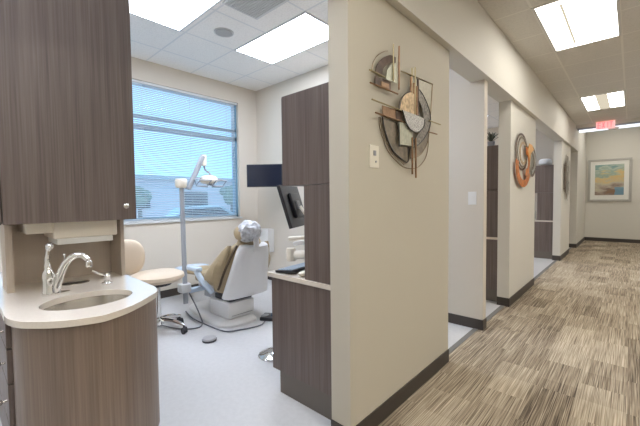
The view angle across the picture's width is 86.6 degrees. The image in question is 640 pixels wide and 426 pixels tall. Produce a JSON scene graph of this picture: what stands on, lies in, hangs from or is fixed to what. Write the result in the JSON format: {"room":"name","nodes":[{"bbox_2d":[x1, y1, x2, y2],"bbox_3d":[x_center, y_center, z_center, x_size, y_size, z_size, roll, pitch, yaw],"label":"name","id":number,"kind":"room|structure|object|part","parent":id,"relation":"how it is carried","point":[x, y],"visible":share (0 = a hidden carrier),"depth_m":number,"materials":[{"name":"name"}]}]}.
{"room":"dental clinic","nodes":[
{"label":"dental clinic","id":0,"kind":"room"},
{"bbox_2d":[0,57,257,290],"bbox_3d":[-0.348,-0.520,6.713,0.160,3.170,12.450,1,3,43],"label":"wall","id":1,"kind":"structure","parent":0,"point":[205,239],"depth_m":5.04,"materials":[{"name":"beige paint"}]},
{"bbox_2d":[160,283,199,297],"bbox_3d":[-2.730,1.148,4.039,0.008,0.102,4.970,1,3,43],"label":"baseboard","id":2,"kind":"structure","parent":1,"relation":"attached to","point":[170,292],"depth_m":4.74,"materials":[{"name":"grey rubber"}]},
{"bbox_2d":[124,79,236,222],"bbox_3d":[-2.340,-0.804,4.459,0.044,1.832,2.940,1,3,43],"label":"window blind","id":3,"kind":"object","parent":1,"relation":"attached to","point":[189,95],"visible":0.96,"depth_m":4.83,"materials":[{"name":"grey plastic"}]},
{"bbox_3d":[-2.316,-0.799,4.465,0.003,1.790,0.003,1,3,43],"label":"ladder cord","id":4,"kind":"part","parent":3,"relation":"part of","materials":[{"name":"white fabric"}]},
{"bbox_3d":[-2.328,0.104,4.497,0.030,0.014,2.845,1,3,43],"label":"rail","id":5,"kind":"part","parent":3,"relation":"part of","materials":[{"name":"grey"}]},
{"bbox_3d":[-2.350,-1.703,4.423,0.044,0.031,2.940,1,3,43],"label":"head rail","id":6,"kind":"part","parent":3,"relation":"part of","materials":[{"name":"grey metal"}]},
{"bbox_2d":[124,83,242,224],"bbox_3d":[-2.368,-0.792,4.485,0.185,1.865,3.020,1,3,43],"label":"window","id":7,"kind":"structure","parent":1,"relation":"attached to","point":[234,112],"depth_m":4.92,"materials":[{"name":"blue glass"}]},
{"bbox_3d":[-2.357,0.127,4.522,0.185,0.025,3.020,1,3,43],"label":"sill","id":8,"kind":"part","parent":7,"relation":"part of","materials":[{"name":"grey"}]},
{"bbox_2d":[130,0,498,128],"bbox_3d":[0.991,-2.119,5.403,3.523,0.100,12.450,1,3,43],"label":"ceiling","id":9,"kind":"structure","parent":0,"point":[196,49],"depth_m":4.11,"materials":[{"name":"tile"}]},
{"bbox_2d":[129,0,221,31],"bbox_3d":[-1.266,-1.943,3.042,1.240,0.014,0.610,1,3,43],"label":"recessed light","id":10,"kind":"object","parent":9,"relation":"in","point":[177,15],"visible":0.94,"depth_m":3.28,"materials":[{"name":"white plastic"}]},
{"bbox_2d":[214,27,233,37],"bbox_3d":[-1.054,-1.974,3.723,0.212,0.010,0.212,1,3,43],"label":"ceiling speaker","id":11,"kind":"object","parent":9,"relation":"attached to","point":[222,32],"visible":1,"depth_m":3.71,"materials":[{"name":"white"}]},
{"bbox_2d":[215,29,231,36],"bbox_3d":[-1.054,-1.974,3.723,0.176,0.005,0.176,1,3,43],"label":"speaker grille","id":12,"kind":"object","parent":11,"relation":"attached to","point":[219,32],"depth_m":3.71,"materials":[{"name":"grey metal"}]},
{"bbox_2d":[222,0,288,19],"bbox_3d":[-0.598,-1.952,3.141,0.480,0.018,0.400,1,3,43],"label":"ceiling vent","id":13,"kind":"object","parent":9,"relation":"in","point":[256,9],"visible":1,"depth_m":3.20,"materials":[{"name":"white metal"}]},
{"bbox_2d":[234,11,327,64],"bbox_3d":[-0.392,-1.992,3.963,1.240,0.008,0.610,1,3,43],"label":"recessed light","id":14,"kind":"object","parent":9,"relation":"in","point":[305,31],"visible":0.83,"depth_m":3.91,"materials":[{"name":"white plastic"}]},
{"bbox_2d":[0,240,639,425],"bbox_3d":[2.686,1.176,4.385,7.923,0.100,16.400,1,3,43],"label":"floor","id":15,"kind":"structure","parent":0,"point":[566,352],"depth_m":2.71,"materials":[{"name":"carpet"}]},
{"bbox_2d":[0,298,159,425],"bbox_3d":[-1.534,0.865,2.072,1.572,0.800,0.681,1,3,43],"label":"base cabinet","id":16,"kind":"object","parent":15,"relation":"on","point":[106,373],"visible":0.77,"depth_m":1.51,"materials":[{"name":"brown laminate"}]},
{"bbox_3d":[-1.635,0.551,1.747,0.570,0.125,0.020,1,3,43],"label":"drawer","id":17,"kind":"part","parent":16,"relation":"part of","materials":[{"name":"grey laminate"}]},
{"bbox_3d":[-1.634,0.701,1.753,0.570,0.155,0.020,1,3,43],"label":"drawer","id":18,"kind":"part","parent":16,"relation":"part of","materials":[{"name":"grey laminate"}]},
{"bbox_3d":[-1.629,1.080,1.768,0.570,0.185,0.020,1,3,43],"label":"drawer","id":19,"kind":"part","parent":16,"relation":"part of","materials":[{"name":"grey laminate"}]},
{"bbox_3d":[-1.632,0.883,1.760,0.570,0.190,0.020,1,3,43],"label":"drawer","id":20,"kind":"part","parent":16,"relation":"part of","materials":[{"name":"grey laminate"}]},
{"bbox_2d":[0,271,156,328],"bbox_3d":[-1.533,0.449,2.076,1.632,0.030,0.661,1,3,43],"label":"countertop","id":21,"kind":"structure","parent":16,"relation":"on","point":[23,308],"depth_m":1.72,"materials":[{"name":"beige stone"}]},
{"bbox_2d":[0,220,124,293],"bbox_3d":[-1.614,0.236,2.164,0.245,0.390,0.593,1,3,43],"label":"backsplash","id":22,"kind":"structure","parent":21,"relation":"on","point":[22,255],"depth_m":2.16,"materials":[{"name":"beige laminate"}]},
{"bbox_3d":[-1.796,0.246,1.951,0.225,0.390,0.031,1,3,43],"label":"panel","id":23,"kind":"part","parent":22,"relation":"part of","materials":[{"name":"beige laminate"}]},
{"bbox_2d":[0,0,135,224],"bbox_3d":[-1.566,-0.928,2.005,0.466,1.952,0.703,1,3,43],"label":"upper cabinet","id":24,"kind":"object","parent":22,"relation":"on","point":[67,131],"visible":1,"depth_m":1.89,"materials":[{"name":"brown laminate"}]},
{"bbox_2d":[18,220,116,244],"bbox_3d":[-1.562,0.110,2.118,0.300,0.136,0.447,1,3,43],"label":"dispenser","id":25,"kind":"object","parent":24,"relation":"attached to","point":[61,233],"visible":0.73,"depth_m":2.02,"materials":[{"name":"beige plastic"}]},
{"bbox_2d":[48,235,112,244],"bbox_3d":[-1.514,0.160,2.149,0.270,0.034,0.285,1,3,43],"label":"paper towel","id":26,"kind":"object","parent":25,"relation":"hanging from","point":[63,239],"depth_m":2.03,"materials":[{"name":"white paper"}]},
{"bbox_3d":[-1.414,0.226,2.368,0.225,0.390,0.022,1,3,43],"label":"panel","id":27,"kind":"part","parent":22,"relation":"part of","materials":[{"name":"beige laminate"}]},
{"bbox_2d":[42,243,92,296],"bbox_3d":[-1.386,0.299,1.867,0.232,0.283,0.078,-2,3,-27],"label":"tap","id":28,"kind":"object","parent":21,"relation":"on","point":[52,283],"visible":1,"depth_m":1.83,"materials":[{"name":"silver metal"}]},
{"bbox_3d":[-1.455,0.246,1.821,0.040,0.137,0.029,-1,2,-11],"label":"lever","id":29,"kind":"part","parent":28,"relation":"part of","materials":[{"name":"silver metal"}]},
{"bbox_3d":[-1.436,0.437,1.850,0.060,0.010,0.124,1,3,43],"label":"plate","id":30,"kind":"part","parent":28,"relation":"part of","materials":[{"name":"silver metal"}]},
{"bbox_3d":[-1.371,0.327,1.867,0.188,0.220,0.045,-1,2,-20],"label":"spout","id":31,"kind":"part","parent":28,"relation":"part of","materials":[{"name":"silver metal"}]},
{"bbox_2d":[62,280,89,285],"bbox_3d":[-1.520,0.488,2.100,0.123,0.119,0.168,1,3,43],"label":"chute","id":32,"kind":"object","parent":21,"relation":"in","point":[75,282],"visible":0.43,"depth_m":2.13,"materials":[{"name":"silver metal"}]},
{"bbox_2d":[43,295,128,310],"bbox_3d":[-1.191,0.546,1.757,0.343,0.144,0.416,1,3,43],"label":"sink","id":33,"kind":"object","parent":21,"relation":"in","point":[104,299],"visible":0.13,"depth_m":1.88,"materials":[{"name":"beige ceramic"}]},
{"bbox_2d":[91,270,112,284],"bbox_3d":[-1.318,0.381,2.046,0.060,0.104,0.123,1,3,36],"label":"soap dispenser","id":34,"kind":"object","parent":21,"relation":"on","point":[106,276],"visible":1,"depth_m":2.06,"materials":[{"name":"silver metal"}]},
{"bbox_2d":[124,239,187,333],"bbox_3d":[-1.676,0.735,3.403,0.567,0.955,0.630,1,3,43],"label":"stool","id":35,"kind":"object","parent":15,"relation":"on","point":[134,251],"visible":0.55,"depth_m":3.38,"materials":[{"name":"beige leather"}]},
{"bbox_3d":[-1.926,0.441,3.387,0.330,0.360,0.090,-1,2,-19],"label":"backrest","id":36,"kind":"part","parent":35,"relation":"part of","materials":[{"name":"beige leather"}]},
{"bbox_3d":[-1.635,0.637,3.415,0.510,0.110,0.510,1,3,43],"label":"seat","id":37,"kind":"part","parent":35,"relation":"part of","materials":[{"name":"beige leather"}]},
{"bbox_3d":[-1.634,0.707,3.418,0.260,0.030,0.260,1,3,43],"label":"seat plate","id":38,"kind":"part","parent":35,"relation":"part of","materials":[{"name":"black plastic"}]},
{"bbox_3d":[-1.566,1.091,3.571,0.056,0.095,0.248,0,3,25],"label":"leg","id":39,"kind":"part","parent":35,"relation":"part of","materials":[{"name":"silver metal"}]},
{"bbox_3d":[-1.479,1.096,3.416,0.248,0.095,0.056,0,2,7],"label":"leg","id":40,"kind":"part","parent":35,"relation":"part of","materials":[{"name":"silver metal"}]},
{"bbox_2d":[159,293,202,329],"bbox_3d":[-1.697,1.054,3.677,0.905,0.291,0.357,-1,2,3],"label":"cord","id":41,"kind":"object","parent":15,"relation":"on","point":[189,293],"visible":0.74,"depth_m":3.60,"materials":[{"name":"grey plastic"}]},
{"bbox_2d":[202,335,216,343],"bbox_3d":[-1.050,1.192,3.225,0.134,0.042,0.134,1,3,43],"label":"foot pedal","id":42,"kind":"object","parent":15,"relation":"on","point":[208,339],"visible":1,"depth_m":3.19,"materials":[{"name":"grey plastic"}]},
{"bbox_2d":[175,220,270,327],"bbox_3d":[-1.260,0.614,4.100,1.776,1.132,0.847,1,3,43],"label":"dental chair","id":43,"kind":"object","parent":15,"relation":"on","point":[238,273],"visible":0.95,"depth_m":3.57,"materials":[{"name":"white"}]},
{"bbox_3d":[-1.359,0.598,3.670,0.220,0.050,0.080,1,3,43],"label":"armrest","id":44,"kind":"part","parent":43,"relation":"part of","materials":[{"name":"blue"}]},
{"bbox_2d":[175,155,226,303],"bbox_3d":[-1.374,0.169,3.965,0.192,1.695,0.594,1,3,43],"label":"light","id":45,"kind":"object","parent":43,"relation":"attached to","point":[184,287],"visible":0.99,"depth_m":3.82,"materials":[{"name":"grey metal"}]},
{"bbox_3d":[-1.429,-0.465,3.904,0.060,0.409,0.238,1,3,43],"label":"spring arm","id":46,"kind":"part","parent":45,"relation":"part of","materials":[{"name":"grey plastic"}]},
{"bbox_3d":[-1.378,-0.356,3.906,0.039,0.124,0.177,1,3,36],"label":"handle","id":47,"kind":"part","parent":45,"relation":"part of","materials":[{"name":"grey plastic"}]},
{"bbox_2d":[195,269,212,285],"bbox_3d":[-1.050,0.725,3.922,0.620,0.120,0.540,1,3,43],"label":"armrest","id":48,"kind":"object","parent":43,"relation":"on","point":[203,272],"depth_m":3.84,"materials":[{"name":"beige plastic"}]},
{"bbox_3d":[-1.173,1.148,4.006,0.491,0.070,1.070,-3,3,-40],"label":"floor plate","id":49,"kind":"part","parent":43,"relation":"part of","materials":[{"name":"white plastic"}]},
{"bbox_2d":[212,239,270,292],"bbox_3d":[-0.794,0.569,3.679,0.342,0.585,0.730,1,3,43],"label":"backrest","id":50,"kind":"object","parent":43,"relation":"on","point":[234,270],"depth_m":3.49,"materials":[{"name":"beige leather"}]},
{"bbox_3d":[-0.662,0.312,3.504,0.053,0.179,0.070,1,3,43],"label":"headrest stem","id":51,"kind":"part","parent":43,"relation":"part of","materials":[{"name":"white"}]},
{"bbox_2d":[185,311,264,331],"bbox_3d":[-1.159,1.181,3.694,1.095,0.023,0.371,0,2,21],"label":"cord","id":52,"kind":"object","parent":15,"relation":"on","point":[185,311],"visible":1,"depth_m":3.52,"materials":[{"name":"grey plastic"}]},
{"bbox_2d":[258,347,272,361],"bbox_3d":[-0.300,0.993,2.828,0.514,0.456,0.259,1,3,37],"label":"base","id":53,"kind":"object","parent":15,"relation":"on","point":[266,355],"visible":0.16,"depth_m":2.85,"materials":[{"name":"silver metal"}]},
{"bbox_2d":[260,313,271,320],"bbox_3d":[-0.522,1.156,3.799,0.260,0.057,0.170,0,2,11],"label":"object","id":54,"kind":"object","parent":15,"relation":"on","point":[266,316],"visible":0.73,"depth_m":3.74,"materials":[{"name":"black plastic"}]},
{"bbox_2d":[272,277,331,419],"bbox_3d":[0.252,0.826,2.598,0.678,0.795,1.100,1,3,43],"label":"base cabinet","id":55,"kind":"object","parent":15,"relation":"on","point":[301,313],"visible":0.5,"depth_m":2.18,"materials":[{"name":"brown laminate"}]},
{"bbox_2d":[267,270,330,290],"bbox_3d":[0.248,0.415,2.572,0.665,0.030,1.112,1,3,43],"label":"countertop","id":56,"kind":"structure","parent":55,"relation":"on","point":[293,277],"depth_m":2.21,"materials":[{"name":"beige stone"}]},
{"bbox_2d":[275,262,304,272],"bbox_3d":[-0.136,0.390,2.474,0.150,0.031,0.400,1,3,35],"label":"keyboard","id":57,"kind":"object","parent":56,"relation":"on","point":[298,267],"visible":0.64,"depth_m":2.35,"materials":[{"name":"black plastic"}]},
{"bbox_2d":[286,235,304,261],"bbox_3d":[-0.027,0.263,2.560,0.507,0.270,0.116,1,3,27],"label":"delivery arm","id":58,"kind":"object","parent":56,"relation":"on","point":[292,254],"visible":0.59,"depth_m":2.60},
{"bbox_3d":[-0.033,0.183,2.526,0.488,0.067,0.052,1,3,28],"label":"arm","id":59,"kind":"part","parent":58,"relation":"part of","materials":[{"name":"beige plastic"}]},
{"bbox_3d":[-0.009,0.241,2.533,0.453,0.061,0.041,1,3,30],"label":"arm","id":60,"kind":"part","parent":58,"relation":"part of","materials":[{"name":"white plastic"}]},
{"bbox_3d":[0.000,0.316,2.523,0.423,0.082,0.068,1,3,27],"label":"arm","id":61,"kind":"part","parent":58,"relation":"part of","materials":[{"name":"beige plastic"}]},
{"bbox_2d":[298,270,304,276],"bbox_3d":[-0.104,0.398,2.235,0.060,0.036,0.100,1,3,43],"label":"computer mouse","id":62,"kind":"object","parent":56,"relation":"on","point":[302,273],"visible":0.59,"depth_m":2.20,"materials":[{"name":"beige plastic"}]},
{"bbox_2d":[281,82,329,284],"bbox_3d":[0.290,-0.190,2.512,0.545,1.180,1.100,1,3,43],"label":"upper cabinet","id":63,"kind":"object","parent":56,"relation":"on","point":[304,113],"visible":0.37,"depth_m":2.08,"materials":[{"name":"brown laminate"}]},
{"bbox_3d":[-0.069,-0.482,2.458,0.018,0.578,0.534,1,3,43],"label":"door","id":64,"kind":"part","parent":63,"relation":"part of","materials":[{"name":"brown laminate"}]},
{"bbox_2d":[276,185,303,228],"bbox_3d":[0.020,-0.082,3.136,0.749,0.428,0.508,0,2,18],"label":"monitor","id":65,"kind":"object","parent":63,"relation":"attached to","point":[292,205],"visible":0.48,"depth_m":3.11,"materials":[{"name":"black plastic"}]},
{"bbox_3d":[-0.204,-0.078,3.213,0.038,0.081,0.080,0,2,15],"label":"mount plate","id":66,"kind":"part","parent":65,"relation":"part of","materials":[{"name":"grey plastic"}]},
{"bbox_2d":[486,239,496,301],"bbox_3d":[2.396,0.710,4.921,0.663,0.795,1.100,1,3,43],"label":"base cabinet","id":67,"kind":"object","parent":15,"relation":"on","point":[491,245],"visible":0.02,"depth_m":4.36,"materials":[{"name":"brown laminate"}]},
{"bbox_2d":[486,237,497,239],"bbox_3d":[2.392,0.298,4.896,0.650,0.030,1.112,1,3,43],"label":"countertop","id":68,"kind":"structure","parent":67,"relation":"on","point":[492,238],"depth_m":4.32,"materials":[{"name":"beige stone"}]},
{"bbox_2d":[486,145,497,236],"bbox_3d":[2.428,-0.296,4.841,0.545,1.160,1.100,1,3,43],"label":"upper cabinet","id":69,"kind":"object","parent":68,"relation":"on","point":[492,151],"visible":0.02,"depth_m":4.31,"materials":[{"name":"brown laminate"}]},
{"bbox_2d":[487,132,498,145],"bbox_3d":[2.238,-0.956,4.415,0.222,0.196,0.254,1,3,43],"label":"potted plant","id":70,"kind":"object","parent":69,"relation":"on","point":[492,136],"visible":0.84,"depth_m":4.39,"materials":[{"name":"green plant"}]},
{"bbox_3d":[2.231,-0.893,4.428,0.090,0.070,0.090,1,3,43],"label":"pot","id":71,"kind":"part","parent":70,"relation":"part of","materials":[{"name":"white ceramic"}]},
{"bbox_2d":[534,221,552,258],"bbox_3d":[5.072,0.564,7.835,0.663,0.795,1.050,1,3,43],"label":"base cabinet","id":72,"kind":"object","parent":15,"relation":"on","point":[543,231],"visible":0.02,"depth_m":7.35,"materials":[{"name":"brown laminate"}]},
{"bbox_2d":[534,218,552,221],"bbox_3d":[5.069,0.152,7.810,0.650,0.030,1.062,1,3,43],"label":"countertop","id":73,"kind":"structure","parent":72,"relation":"on","point":[536,220],"depth_m":7.33,"materials":[{"name":"beige stone"}]},
{"bbox_2d":[535,165,553,220],"bbox_3d":[5.072,-0.455,7.784,0.633,1.184,1.050,1,3,43],"label":"upper cabinet","id":74,"kind":"object","parent":73,"relation":"on","point":[544,174],"visible":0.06,"depth_m":7.30,"materials":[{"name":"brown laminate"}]},
{"bbox_2d":[539,159,551,164],"bbox_3d":[4.961,-1.115,7.480,0.240,0.160,0.280,1,3,43],"label":"bag","id":75,"kind":"object","parent":74,"relation":"on","point":[541,161],"visible":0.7,"depth_m":7.38,"materials":[{"name":"white"}]},
{"bbox_2d":[569,132,585,243],"bbox_3d":[5.939,-0.803,10.795,3.778,3.270,2.080,1,3,43],"label":"pier","id":76,"kind":"object","parent":15,"relation":"on","point":[578,159],"visible":0.21,"depth_m":8.93,"materials":[{"name":"grey paint"}]},
{"bbox_2d":[256,65,487,319],"bbox_3d":[0.304,-0.443,4.613,3.643,3.170,0.095,1,3,43],"label":"wall","id":77,"kind":"structure","parent":0,"point":[468,101],"depth_m":3.53,"materials":[{"name":"beige paint"}]},
{"bbox_2d":[247,164,281,186],"bbox_3d":[-0.757,-0.555,5.061,0.628,0.335,0.261,-1,2,-21],"label":"monitor","id":78,"kind":"object","parent":77,"relation":"attached to","point":[258,175],"visible":0.88,"depth_m":5.02,"materials":[{"name":"black plastic"}]},
{"bbox_2d":[260,228,273,251],"bbox_3d":[-0.876,0.446,5.583,0.220,0.380,0.138,1,3,43],"label":"wall box","id":79,"kind":"object","parent":77,"relation":"attached to","point":[267,234],"visible":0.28,"depth_m":5.52,"materials":[{"name":"white plastic"}]},
{"bbox_2d":[268,276,482,329],"bbox_3d":[0.289,1.091,4.634,3.651,0.102,0.008,1,3,43],"label":"baseboard","id":80,"kind":"structure","parent":77,"relation":"attached to","point":[452,318],"depth_m":3.52,"materials":[{"name":"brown rubber"}]},
{"bbox_2d":[468,192,476,204],"bbox_3d":[1.534,-0.149,3.425,0.080,0.132,0.012,1,3,43],"label":"light switch","id":81,"kind":"object","parent":77,"relation":"attached to","point":[472,196],"visible":1,"depth_m":3.42,"materials":[{"name":"white plastic"}]},
{"bbox_2d":[483,318,485,329],"bbox_3d":[1.666,1.124,3.441,0.008,0.102,0.095,1,3,43],"label":"baseboard","id":82,"kind":"structure","parent":77,"relation":"attached to","point":[484,320],"depth_m":3.43,"materials":[{"name":"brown rubber"}]},
{"bbox_2d":[328,0,448,425],"bbox_3d":[0.542,-0.009,2.282,0.141,2.483,1.308,1,3,43],"label":"wall","id":83,"kind":"structure","parent":0,"point":[389,226],"depth_m":1.99,"materials":[{"name":"beige paint"}]},
{"bbox_2d":[331,419,342,425],"bbox_3d":[0.113,1.205,1.853,0.133,0.102,0.008,1,3,43],"label":"baseboard","id":84,"kind":"structure","parent":83,"relation":"attached to","point":[333,423],"depth_m":1.88,"materials":[{"name":"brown rubber"}]},
{"bbox_2d":[369,145,378,167],"bbox_3d":[0.307,-0.318,1.917,0.010,0.126,0.090,1,3,43],"label":"wall control","id":85,"kind":"object","parent":83,"relation":"attached to","point":[373,150],"visible":1,"depth_m":1.91,"materials":[{"name":"beige plastic"}]},
{"bbox_2d":[369,44,399,94],"bbox_3d":[0.370,-0.851,1.942,0.029,0.289,0.302,1,3,43],"label":"metal wall sculpture","id":86,"kind":"object","parent":83,"relation":"attached to","point":[391,72],"visible":1,"depth_m":1.97,"materials":[{"name":"brown metal"}]},
{"bbox_3d":[0.320,-0.777,1.893,0.010,0.008,0.154,1,3,43],"label":"rod","id":87,"kind":"part","parent":86,"relation":"part of","materials":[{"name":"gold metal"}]},
{"bbox_3d":[0.361,-0.744,1.947,0.004,0.050,0.165,1,3,43],"label":"bronze panel","id":88,"kind":"part","parent":86,"relation":"part of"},
{"bbox_3d":[0.371,-0.712,1.944,0.010,0.011,0.296,1,3,43],"label":"rod","id":89,"kind":"part","parent":86,"relation":"part of","materials":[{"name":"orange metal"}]},
{"bbox_3d":[0.375,-0.737,1.956,0.003,0.028,0.080,1,3,43],"label":"copper panel","id":90,"kind":"part","parent":86,"relation":"part of","materials":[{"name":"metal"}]},
{"bbox_3d":[0.421,-0.833,1.993,0.004,0.125,0.130,1,3,43],"label":"green panel","id":91,"kind":"part","parent":86,"relation":"part of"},
{"bbox_3d":[0.431,-0.883,1.993,0.008,0.215,0.009,1,3,43],"label":"rod","id":92,"kind":"part","parent":86,"relation":"part of","materials":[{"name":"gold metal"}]},
{"bbox_3d":[0.475,-0.872,2.042,0.009,0.258,0.012,1,3,43],"label":"rod","id":93,"kind":"part","parent":86,"relation":"part of","materials":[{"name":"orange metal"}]},
{"bbox_2d":[371,67,440,177],"bbox_3d":[0.577,-0.584,2.170,0.040,0.712,0.899,1,3,43],"label":"metal wall sculpture","id":94,"kind":"object","parent":83,"relation":"attached to","point":[421,91],"visible":1,"depth_m":2.16,"materials":[{"name":"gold metal"}]},
{"bbox_3d":[0.427,-0.592,2.015,0.004,0.062,0.216,1,3,43],"label":"copper panel","id":95,"kind":"part","parent":94,"relation":"part of","materials":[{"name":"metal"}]},
{"bbox_3d":[0.461,-0.440,2.067,0.004,0.235,0.304,1,3,43],"label":"panel","id":96,"kind":"part","parent":94,"relation":"part of","materials":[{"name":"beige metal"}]},
{"bbox_3d":[0.480,-0.594,2.067,0.002,0.059,0.075,1,3,43],"label":"dark panel","id":97,"kind":"part","parent":94,"relation":"part of","materials":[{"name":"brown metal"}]},
{"bbox_3d":[0.534,-0.490,2.119,0.004,0.139,0.166,1,3,43],"label":"green panel","id":98,"kind":"part","parent":94,"relation":"part of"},
{"bbox_3d":[0.686,-0.801,2.306,0.004,0.219,0.330,1,3,43],"label":"framed panel","id":99,"kind":"part","parent":94,"relation":"part of","materials":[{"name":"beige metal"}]},
{"bbox_2d":[449,328,477,353],"bbox_3d":[1.292,1.190,3.133,0.045,0.004,0.870,1,3,43],"label":"trim","id":100,"kind":"structure","parent":83,"relation":"attached to","point":[452,348],"depth_m":3.16,"materials":[{"name":"grey"}]},
{"bbox_2d":[385,0,578,151],"bbox_3d":[1.843,-1.713,3.622,0.185,0.787,13.950,1,3,43],"label":"soffit","id":101,"kind":"structure","parent":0,"point":[477,47],"depth_m":3.24,"materials":[{"name":"grey paint"}]},
{"bbox_2d":[497,100,535,297],"bbox_3d":[2.713,-0.128,4.652,0.133,2.483,1.415,1,3,43],"label":"wall","id":102,"kind":"structure","parent":0,"point":[516,203],"depth_m":4.22,"materials":[{"name":"grey paint"}]},
{"bbox_2d":[486,305,504,321],"bbox_3d":[1.951,1.153,3.850,0.045,0.004,0.890,1,3,43],"label":"trim","id":103,"kind":"structure","parent":102,"relation":"attached to","point":[500,307],"depth_m":3.92,"materials":[{"name":"grey"}]},
{"bbox_2d":[497,296,508,306],"bbox_3d":[2.245,1.088,4.176,0.133,0.102,0.008,1,3,43],"label":"baseboard","id":104,"kind":"structure","parent":102,"relation":"attached to","point":[503,301],"depth_m":4.17,"materials":[{"name":"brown rubber"}]},
{"bbox_2d":[509,278,533,306],"bbox_3d":[2.776,1.063,4.649,0.008,0.102,1.423,1,3,43],"label":"baseboard","id":105,"kind":"structure","parent":102,"relation":"attached to","point":[519,293],"depth_m":4.54,"materials":[{"name":"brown rubber"}]},
{"bbox_2d":[515,133,535,186],"bbox_3d":[2.776,-0.690,4.556,0.037,0.693,1.209,1,3,43],"label":"metal wall sculpture","id":106,"kind":"object","parent":102,"relation":"attached to","point":[530,149],"visible":1,"depth_m":4.48,"materials":[{"name":"brown metal"}]},
{"bbox_2d":[534,260,557,280],"bbox_3d":[4.077,1.038,6.165,0.045,0.004,2.570,1,3,43],"label":"trim","id":107,"kind":"structure","parent":102,"relation":"attached to","point":[554,261],"depth_m":6.13,"materials":[{"name":"grey"}]},
{"bbox_2d":[487,127,553,217],"bbox_3d":[4.465,-0.674,9.242,3.510,3.170,0.090,1,3,43],"label":"wall","id":108,"kind":"structure","parent":0,"point":[544,149],"depth_m":8.29,"materials":[{"name":"beige paint"}]},
{"bbox_2d":[477,0,639,124],"bbox_3d":[3.094,-1.891,2.022,3.845,0.100,13.300,1,3,43],"label":"ceiling","id":109,"kind":"structure","parent":0,"point":[612,64],"depth_m":4.30,"materials":[{"name":"tile"}]},
{"bbox_2d":[531,0,621,51],"bbox_3d":[2.580,-1.881,3.371,0.595,0.019,1.270,1,3,43],"label":"recessed light","id":110,"kind":"object","parent":109,"relation":"in","point":[566,24],"visible":1,"depth_m":3.34,"materials":[{"name":"white plastic"}]},
{"bbox_2d":[580,90,625,110],"bbox_3d":[5.176,-2.026,6.197,0.595,0.012,1.270,1,3,43],"label":"recessed light","id":111,"kind":"object","parent":109,"relation":"in","point":[618,98],"visible":1,"depth_m":6.12,"materials":[{"name":"white plastic"}]},
{"bbox_2d":[595,119,615,129],"bbox_3d":[6.495,-2.012,7.729,0.370,0.190,0.038,1,3,43],"label":"exit sign","id":112,"kind":"object","parent":109,"relation":"hanging from","point":[605,124],"visible":1,"depth_m":7.72,"materials":[{"name":"red plastic"}]},
{"bbox_2d":[552,141,570,255],"bbox_3d":[5.385,-0.273,7.561,0.133,2.483,1.350,1,3,43],"label":"wall","id":113,"kind":"structure","parent":0,"point":[561,206],"depth_m":7.10,"materials":[{"name":"grey paint"}]},
{"bbox_2d":[552,255,559,260],"bbox_3d":[4.939,0.941,7.109,0.133,0.102,0.008,1,3,43],"label":"baseboard","id":114,"kind":"structure","parent":113,"relation":"attached to","point":[554,257],"depth_m":7.11,"materials":[{"name":"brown rubber"}]},
{"bbox_2d":[560,249,568,260],"bbox_3d":[5.447,0.918,7.558,0.008,0.102,1.358,1,3,43],"label":"baseboard","id":115,"kind":"structure","parent":113,"relation":"attached to","point":[566,252],"depth_m":7.49,"materials":[{"name":"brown rubber"}]},
{"bbox_2d":[563,156,569,200],"bbox_3d":[5.389,-0.762,7.410,0.043,0.992,0.750,1,3,43],"label":"metal wall sculpture","id":116,"kind":"object","parent":113,"relation":"attached to","point":[567,162],"visible":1,"depth_m":7.33,"materials":[{"name":"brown metal"}]},
{"bbox_2d":[576,117,639,128],"bbox_3d":[7.621,-2.221,6.986,3.795,0.428,0.150,1,3,43],"label":"wall header","id":117,"kind":"structure","parent":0,"point":[637,118],"depth_m":7.69,"materials":[{"name":"grey paint"}]},
{"bbox_2d":[577,121,639,132],"bbox_3d":[7.558,-1.940,7.003,3.600,0.130,0.210,1,3,43],"label":"linear light","id":118,"kind":"object","parent":117,"relation":"attached to","point":[629,124],"visible":0.82,"depth_m":7.71,"materials":[{"name":"white plastic"}]},
{"bbox_2d":[584,126,639,239],"bbox_3d":[9.322,-0.940,9.177,4.500,3.600,0.120,1,3,43],"label":"wall","id":119,"kind":"structure","parent":0,"point":[618,220],"depth_m":9.83,"materials":[{"name":"grey paint"}]},
{"bbox_2d":[576,237,584,247],"bbox_3d":[7.351,0.816,9.580,0.008,0.102,2.080,1,3,43],"label":"baseboard","id":120,"kind":"structure","parent":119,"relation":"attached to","point":[582,239],"depth_m":9.50,"materials":[{"name":"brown rubber"}]},
{"bbox_2d":[587,157,632,201],"bbox_3d":[8.419,-0.954,9.890,0.975,1.240,0.040,1,3,43],"label":"framed picture","id":121,"kind":"object","parent":119,"relation":"attached to","point":[609,180],"visible":1,"depth_m":9.87,"materials":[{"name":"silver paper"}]},
{"bbox_2d":[595,164,623,194],"bbox_3d":[8.416,-0.966,9.886,0.645,0.885,0.007,1,3,43],"label":"painting","id":122,"kind":"object","parent":121,"relation":"attached to","point":[609,178],"depth_m":9.88},
{"bbox_2d":[585,237,639,242],"bbox_3d":[9.447,0.814,9.063,3.795,0.102,0.008,1,3,43],"label":"baseboard","id":123,"kind":"structure","parent":119,"relation":"attached to","point":[586,238],"depth_m":9.90,"materials":[{"name":"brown rubber"}]}
]}

